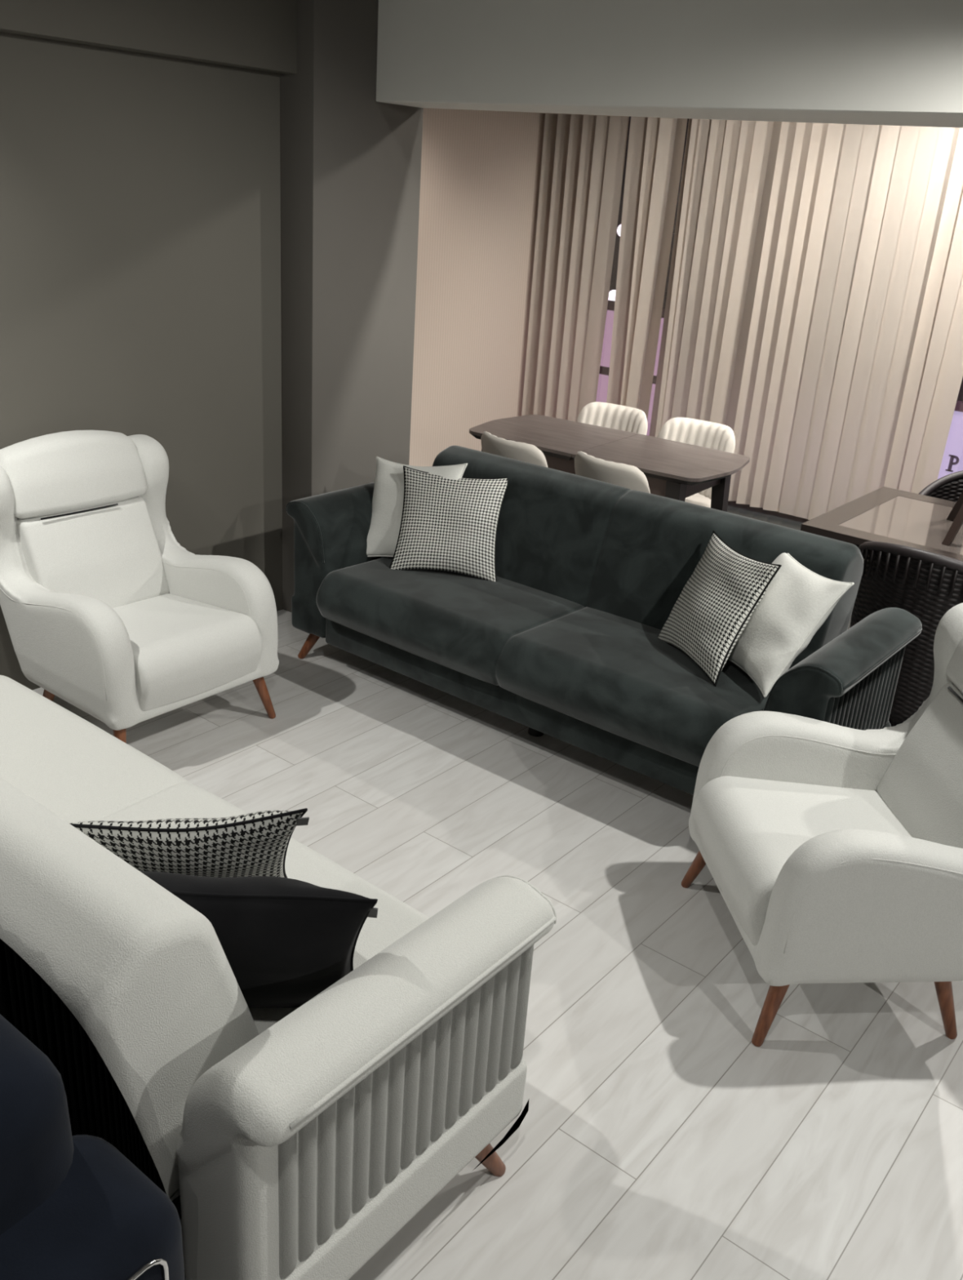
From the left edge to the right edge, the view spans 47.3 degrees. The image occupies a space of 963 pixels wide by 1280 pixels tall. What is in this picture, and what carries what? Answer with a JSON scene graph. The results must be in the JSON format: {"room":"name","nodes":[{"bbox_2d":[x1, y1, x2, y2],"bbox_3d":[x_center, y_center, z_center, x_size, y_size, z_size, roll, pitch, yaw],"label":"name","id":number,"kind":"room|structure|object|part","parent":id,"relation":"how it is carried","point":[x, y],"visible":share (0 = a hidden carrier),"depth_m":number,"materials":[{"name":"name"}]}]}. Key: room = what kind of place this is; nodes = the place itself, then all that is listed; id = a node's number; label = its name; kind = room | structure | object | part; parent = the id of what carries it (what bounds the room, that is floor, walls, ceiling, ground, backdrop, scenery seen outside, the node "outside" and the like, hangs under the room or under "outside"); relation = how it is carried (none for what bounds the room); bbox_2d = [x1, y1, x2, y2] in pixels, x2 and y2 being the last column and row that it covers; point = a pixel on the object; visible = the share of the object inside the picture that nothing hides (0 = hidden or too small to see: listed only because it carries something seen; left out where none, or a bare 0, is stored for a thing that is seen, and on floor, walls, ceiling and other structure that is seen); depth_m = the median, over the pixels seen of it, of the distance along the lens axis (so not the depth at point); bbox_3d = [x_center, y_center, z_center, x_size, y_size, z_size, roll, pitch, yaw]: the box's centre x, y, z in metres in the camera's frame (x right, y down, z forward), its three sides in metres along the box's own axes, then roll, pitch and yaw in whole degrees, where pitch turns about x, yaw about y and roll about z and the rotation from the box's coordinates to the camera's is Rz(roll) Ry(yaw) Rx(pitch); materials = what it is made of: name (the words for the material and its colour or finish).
{"room":"store","nodes":[
{"label":"store","id":0,"kind":"room"},
{"bbox_2d":[0,31,282,689],"bbox_3d":[-2.894,-0.595,2.253,0.150,2.780,6.410,20,28,34],"label":"wall","id":1,"kind":"structure","parent":0,"point":[140,193],"depth_m":4.04,"materials":[{"name":"grey paint"}]},
{"bbox_2d":[0,0,297,73],"bbox_3d":[-2.724,-1.581,1.754,0.100,0.558,6.410,20,28,34],"label":"ceiling beam","id":2,"kind":"structure","parent":1,"relation":"attached to","point":[260,35],"depth_m":3.76,"materials":[{"name":"grey paint"}]},
{"bbox_2d":[280,0,423,612],"bbox_3d":[-0.621,-1.498,4.786,0.340,2.780,0.630,20,28,34],"label":"column","id":3,"kind":"structure","parent":1,"relation":"attached to","point":[350,162],"depth_m":4.58,"materials":[{"name":"paint"}]},
{"bbox_2d":[408,107,545,466],"bbox_3d":[-0.528,-2.360,6.854,0.150,2.780,2.980,20,28,34],"label":"wall","id":4,"kind":"structure","parent":0,"point":[481,170],"depth_m":7.35,"materials":[{"name":"beige paint"}]},
{"bbox_2d":[521,112,962,519],"bbox_3d":[2.712,-1.680,6.160,6.020,2.415,0.126,20,28,34],"label":"vertical blind","id":5,"kind":"object","parent":4,"relation":"attached to","point":[814,313],"visible":0.78,"depth_m":6.82,"materials":[{"name":"grey fabric"}]},
{"bbox_2d":[31,501,962,1279],"bbox_3d":[0.748,1.196,2.326,9.140,0.100,10.120,20,28,34],"label":"floor","id":6,"kind":"structure","parent":0,"point":[655,1140],"depth_m":2.73,"materials":[{"name":"white wood"}]},
{"bbox_2d":[0,938,185,1279],"bbox_3d":[-1.570,0.725,1.796,2.332,0.875,0.965,20,28,34],"label":"armchair","id":7,"kind":"object","parent":6,"relation":"on","point":[83,1196],"visible":1,"depth_m":1.37,"materials":[{"name":"blue fabric"}]},
{"bbox_3d":[-1.323,0.514,1.876,1.885,0.515,0.306,20,28,34],"label":"backrest","id":8,"kind":"part","parent":7,"relation":"part of","materials":[{"name":"blue fabric"}]},
{"bbox_3d":[-0.765,1.064,1.227,0.235,0.595,0.955,20,28,34],"label":"armrest","id":9,"kind":"part","parent":7,"relation":"part of","materials":[{"name":"blue fabric"}]},
{"bbox_3d":[-0.666,1.074,1.152,0.007,0.447,0.830,20,28,34],"label":"chrome trim","id":10,"kind":"part","parent":7,"relation":"part of","materials":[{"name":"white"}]},
{"bbox_2d":[0,430,279,743],"bbox_3d":[-1.237,-0.182,3.878,0.852,0.986,0.753,20,28,34],"label":"armchair","id":11,"kind":"object","parent":6,"relation":"on","point":[104,611],"visible":1,"depth_m":3.80,"materials":[{"name":"beige fabric"}]},
{"bbox_3d":[-1.528,0.221,3.872,0.104,0.211,0.045,4,23,0],"label":"leg","id":12,"kind":"part","parent":11,"relation":"part of","materials":[{"name":"brown wood"}]},
{"bbox_2d":[16,496,168,608],"bbox_3d":[-1.409,-0.300,3.982,0.267,0.386,0.500,20,28,34],"label":"cushion","id":13,"kind":"object","parent":11,"relation":"on","point":[108,549],"depth_m":3.92,"materials":[{"name":"beige fabric"}]},
{"bbox_3d":[-1.189,0.352,3.618,0.045,0.211,0.102,-3,24,-16],"label":"leg","id":14,"kind":"part","parent":11,"relation":"part of","materials":[{"name":"brown wood"}]},
{"bbox_3d":[-1.156,0.004,3.876,0.616,0.221,0.500,20,28,34],"label":"seat","id":15,"kind":"part","parent":11,"relation":"part of","materials":[{"name":"beige fabric"}]},
{"bbox_3d":[-0.811,0.192,4.063,0.102,0.211,0.045,4,23,0],"label":"leg","id":16,"kind":"part","parent":11,"relation":"part of","materials":[{"name":"brown wood"}]},
{"bbox_2d":[0,675,556,1279],"bbox_3d":[-0.989,0.478,2.508,2.310,0.868,0.895,20,28,34],"label":"sofa","id":17,"kind":"object","parent":6,"relation":"on","point":[291,1143],"visible":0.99,"depth_m":1.76,"materials":[{"name":"beige fabric"}]},
{"bbox_3d":[-1.146,0.408,2.252,1.790,0.564,0.359,20,28,34],"label":"backrest","id":18,"kind":"part","parent":17,"relation":"part of","materials":[{"name":"beige fabric"}]},
{"bbox_2d":[70,808,309,878],"bbox_3d":[-0.585,0.433,2.184,0.454,0.365,0.272,-2,24,-15],"label":"cushion","id":19,"kind":"object","parent":17,"relation":"on","point":[255,843],"visible":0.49,"depth_m":2.04,"materials":[{"name":"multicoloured fabric"}]},
{"bbox_3d":[-0.902,0.496,2.638,1.810,0.194,0.604,20,28,34],"label":"seat","id":20,"kind":"part","parent":17,"relation":"part of","materials":[{"name":"beige fabric"}]},
{"bbox_2d":[140,871,377,1008],"bbox_3d":[-0.448,0.548,1.982,0.518,0.465,0.273,2,23,-4],"label":"cushion","id":21,"kind":"object","parent":17,"relation":"on","point":[284,941],"visible":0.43,"depth_m":1.83,"materials":[{"name":"black fabric"}]},
{"bbox_3d":[-0.182,0.787,1.933,0.226,0.551,0.717,20,28,34],"label":"armrest","id":22,"kind":"part","parent":17,"relation":"part of","materials":[{"name":"beige fabric"}]},
{"bbox_3d":[-0.108,0.775,1.893,0.019,0.326,0.637,20,28,34],"label":"pleated panel","id":23,"kind":"part","parent":17,"relation":"part of","materials":[{"name":"beige fabric"}]},
{"bbox_3d":[-0.004,1.039,2.240,0.125,0.170,0.051,-3,24,-17],"label":"leg","id":24,"kind":"part","parent":17,"relation":"part of","materials":[{"name":"brown wood"}]},
{"bbox_2d":[480,431,547,467],"bbox_3d":[0.241,-0.574,5.249,0.518,0.836,0.432,-17,31,-41],"label":"dining chair","id":25,"kind":"object","parent":6,"relation":"on","point":[492,444],"visible":0.25,"depth_m":4.90,"materials":[{"name":"beige fabric"}]},
{"bbox_2d":[285,445,922,795],"bbox_3d":[0.323,-0.084,4.066,2.310,0.868,0.895,20,28,34],"label":"sofa","id":26,"kind":"object","parent":6,"relation":"on","point":[565,645],"visible":0.61,"depth_m":3.92,"materials":[{"name":"grey fabric"}]},
{"bbox_3d":[-0.707,-0.003,4.603,0.125,0.170,0.051,-3,24,-17],"label":"leg","id":27,"kind":"part","parent":26,"relation":"part of","materials":[{"name":"brown wood"}]},
{"bbox_3d":[-0.485,-0.374,4.649,0.226,0.551,0.717,20,28,34],"label":"armrest","id":28,"kind":"part","parent":26,"relation":"part of","materials":[{"name":"grey fabric"}]},
{"bbox_2d":[366,456,467,556],"bbox_3d":[-0.287,-0.518,4.433,0.474,0.429,0.219,16,25,26],"label":"cushion","id":29,"kind":"object","parent":26,"relation":"on","point":[388,498],"visible":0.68,"depth_m":4.44,"materials":[{"name":"white fabric"}]},
{"bbox_2d":[389,465,507,581],"bbox_3d":[-0.127,-0.455,4.349,0.439,0.382,0.236,7,23,7],"label":"cushion","id":30,"kind":"object","parent":26,"relation":"on","point":[447,525],"visible":0.99,"depth_m":4.30,"materials":[{"name":"multicoloured fabric"}]},
{"bbox_3d":[0.228,0.011,3.982,1.810,0.194,0.604,20,28,34],"label":"seat","id":31,"kind":"part","parent":26,"relation":"part of","materials":[{"name":"grey fabric"}]},
{"bbox_3d":[0.500,-0.295,4.204,1.790,0.564,0.359,20,28,34],"label":"backrest","id":32,"kind":"part","parent":26,"relation":"part of","materials":[{"name":"grey fabric"}]},
{"bbox_2d":[657,530,782,686],"bbox_3d":[0.773,-0.115,3.656,0.200,0.420,0.455,-3,24,-17],"label":"cushion","id":33,"kind":"object","parent":26,"relation":"on","point":[718,601],"visible":0.98,"depth_m":3.56,"materials":[{"name":"multicoloured fabric"}]},
{"bbox_2d":[728,552,854,697],"bbox_3d":[0.954,-0.069,3.566,0.254,0.395,0.463,-2,23,-14],"label":"cushion","id":34,"kind":"object","parent":26,"relation":"on","point":[798,600],"visible":0.73,"depth_m":3.45,"materials":[{"name":"white fabric"}]},
{"bbox_3d":[1.131,0.226,3.491,0.226,0.551,0.717,20,28,34],"label":"armrest","id":35,"kind":"part","parent":26,"relation":"part of","materials":[{"name":"grey fabric"}]},
{"bbox_3d":[1.179,0.224,3.422,0.019,0.326,0.637,20,28,34],"label":"pleated panel","id":36,"kind":"part","parent":26,"relation":"part of","materials":[{"name":"grey fabric"}]},
{"bbox_2d":[469,414,750,511],"bbox_3d":[0.583,-0.600,5.461,1.328,0.762,0.670,18,27,31],"label":"dining table","id":37,"kind":"object","parent":6,"relation":"on","point":[673,469],"visible":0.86,"depth_m":5.22,"materials":[{"name":"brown wood"}]},
{"bbox_3d":[0.852,-0.369,5.011,0.095,0.720,0.080,18,27,31],"label":"leg","id":38,"kind":"part","parent":37,"relation":"part of","materials":[{"name":"black wood"}]},
{"bbox_3d":[1.146,-0.513,5.402,0.095,0.720,0.080,18,27,31],"label":"leg","id":39,"kind":"part","parent":37,"relation":"part of","materials":[{"name":"black wood"}]},
{"bbox_2d":[576,401,648,435],"bbox_3d":[0.579,-0.802,5.848,0.432,0.836,0.518,19,27,31],"label":"dining chair","id":40,"kind":"object","parent":6,"relation":"on","point":[611,415],"visible":0.18,"depth_m":5.87,"materials":[{"name":"beige fabric"}]},
{"bbox_2d":[574,451,650,493],"bbox_3d":[0.655,-0.440,5.000,0.518,0.836,0.432,-17,31,-41],"label":"dining chair","id":41,"kind":"object","parent":6,"relation":"on","point":[630,477],"visible":0.13,"depth_m":4.65,"materials":[{"name":"beige fabric"}]},
{"bbox_2d":[657,417,735,507],"bbox_3d":[0.979,-0.668,5.597,0.432,0.836,0.518,19,27,31],"label":"dining chair","id":42,"kind":"object","parent":6,"relation":"on","point":[700,433],"visible":0.28,"depth_m":5.61,"materials":[{"name":"beige fabric"}]},
{"bbox_3d":[0.963,-0.686,5.562,0.432,0.090,0.420,19,27,31],"label":"seat","id":43,"kind":"part","parent":42,"relation":"part of","materials":[{"name":"beige fabric"}]},
{"bbox_2d":[681,602,962,1046],"bbox_3d":[1.037,0.417,2.834,0.852,0.986,0.753,1,23,-7],"label":"armchair","id":44,"kind":"object","parent":6,"relation":"on","point":[834,852],"visible":1,"depth_m":2.76,"materials":[{"name":"beige fabric"}]},
{"bbox_3d":[0.647,0.648,3.221,0.102,0.211,0.045,16,25,26],"label":"leg","id":45,"kind":"part","parent":44,"relation":"part of","materials":[{"name":"brown wood"}]},
{"bbox_3d":[0.708,0.884,2.667,0.102,0.211,0.045,-16,30,-40],"label":"leg","id":46,"kind":"part","parent":44,"relation":"part of","materials":[{"name":"brown wood"}]},
{"bbox_3d":[0.909,0.566,2.884,0.616,0.221,0.500,1,23,-7],"label":"seat","id":47,"kind":"part","parent":44,"relation":"part of","materials":[{"name":"beige fabric"}]},
{"bbox_2d":[877,682,962,848],"bbox_3d":[1.264,0.368,2.838,0.267,0.386,0.500,1,23,-7],"label":"cushion","id":48,"kind":"object","parent":44,"relation":"on","point":[920,776],"depth_m":2.90,"materials":[{"name":"beige fabric"}]},
{"bbox_3d":[1.147,0.890,2.728,0.104,0.211,0.045,16,25,26],"label":"leg","id":49,"kind":"part","parent":44,"relation":"part of","materials":[{"name":"brown wood"}]},
{"bbox_2d":[800,486,962,560],"bbox_3d":[1.856,-0.101,4.510,0.900,0.742,0.900,20,28,34],"label":"table","id":50,"kind":"object","parent":6,"relation":"on","point":[884,514],"visible":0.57,"depth_m":4.38,"materials":[{"name":"grey"}]},
{"bbox_3d":[1.879,-0.432,4.371,0.690,0.019,0.690,20,28,34],"label":"glass panel","id":51,"kind":"part","parent":50,"relation":"part of","materials":[{"name":"grey"}]},
{"bbox_2d":[942,491,962,546],"bbox_3d":[1.981,-0.591,4.157,0.442,0.450,0.431,20,28,34],"label":"wooden stool","id":52,"kind":"object","parent":50,"relation":"on","point":[956,515],"visible":1,"depth_m":4.14,"materials":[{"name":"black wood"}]},
{"bbox_3d":[1.955,-0.651,4.334,0.047,0.420,0.214,-3,24,-17],"label":"leg","id":53,"kind":"part","parent":52,"relation":"part of","materials":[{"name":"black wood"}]},
{"bbox_2d":[849,541,962,723],"bbox_3d":[1.643,0.018,4.063,0.641,0.845,0.586,22,28,36],"label":"rattan chair","id":54,"kind":"object","parent":6,"relation":"on","point":[926,584],"visible":0.38,"depth_m":3.82,"materials":[{"name":"black wicker"}]},
{"bbox_2d":[918,470,962,502],"bbox_3d":[2.200,-0.305,4.924,0.641,0.845,0.586,19,27,32],"label":"rattan chair","id":55,"kind":"object","parent":6,"relation":"on","point":[950,486],"visible":0.16,"depth_m":5.02,"materials":[{"name":"black wicker"}]},
{"bbox_2d":[376,0,962,128],"bbox_3d":[2.736,-1.423,2.378,7.615,0.623,0.575,20,28,34],"label":"beam","id":56,"kind":"structure","parent":0,"point":[865,62],"depth_m":3.61,"materials":[{"name":"grey paint"}]},
{"label":"outside","id":57,"kind":"structure","parent":0,"visible":0},
{"bbox_3d":[4.122,-0.759,7.601,12.500,0.100,2.480,20,28,34],"label":"pavement","id":58,"kind":"object","parent":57,"visible":0},
{"bbox_2d":[608,116,962,401],"bbox_3d":[5.125,-3.478,7.593,12.500,5.000,0.200,20,28,34],"label":"facade","id":59,"kind":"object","parent":58,"relation":"on","point":[615,267],"visible":0.02,"depth_m":10.36,"materials":[{"name":"grey"}]},
{"bbox_2d":[608,289,667,301],"bbox_3d":[1.491,-3.092,9.831,0.110,0.110,1.255,20,28,34],"label":"street lamp","id":60,"kind":"object","parent":59,"relation":"attached to","point":[612,293],"visible":0.35,"depth_m":9.37,"materials":[{"name":"white"}]},
{"bbox_2d":[617,224,675,236],"bbox_3d":[1.545,-3.575,9.611,0.110,0.110,1.255,20,28,34],"label":"street lamp","id":61,"kind":"object","parent":59,"relation":"attached to","point":[619,229],"visible":0.25,"depth_m":9.17,"materials":[{"name":"white"}]},
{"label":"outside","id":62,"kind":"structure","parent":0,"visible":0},
{"bbox_2d":[595,300,614,402],"bbox_3d":[0.934,-2.105,8.030,0.090,0.724,0.080,20,28,34],"label":"shop sign","id":63,"kind":"object","parent":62,"point":[602,393],"depth_m":8.03,"materials":[{"name":"purple"}]},
{"bbox_2d":[646,307,665,435],"bbox_3d":[1.257,-1.904,7.827,0.031,0.891,0.080,20,28,34],"label":"shop sign","id":64,"kind":"object","parent":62,"point":[651,401],"depth_m":7.81,"materials":[{"name":"purple"}]},
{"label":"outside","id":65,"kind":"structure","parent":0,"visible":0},
{"bbox_2d":[937,400,962,479],"bbox_3d":[2.706,-1.087,6.889,3.300,0.870,0.080,20,28,34],"label":"shop sign","id":66,"kind":"object","parent":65,"point":[953,458],"visible":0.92,"depth_m":6.68,"materials":[{"name":"purple"}]}
]}

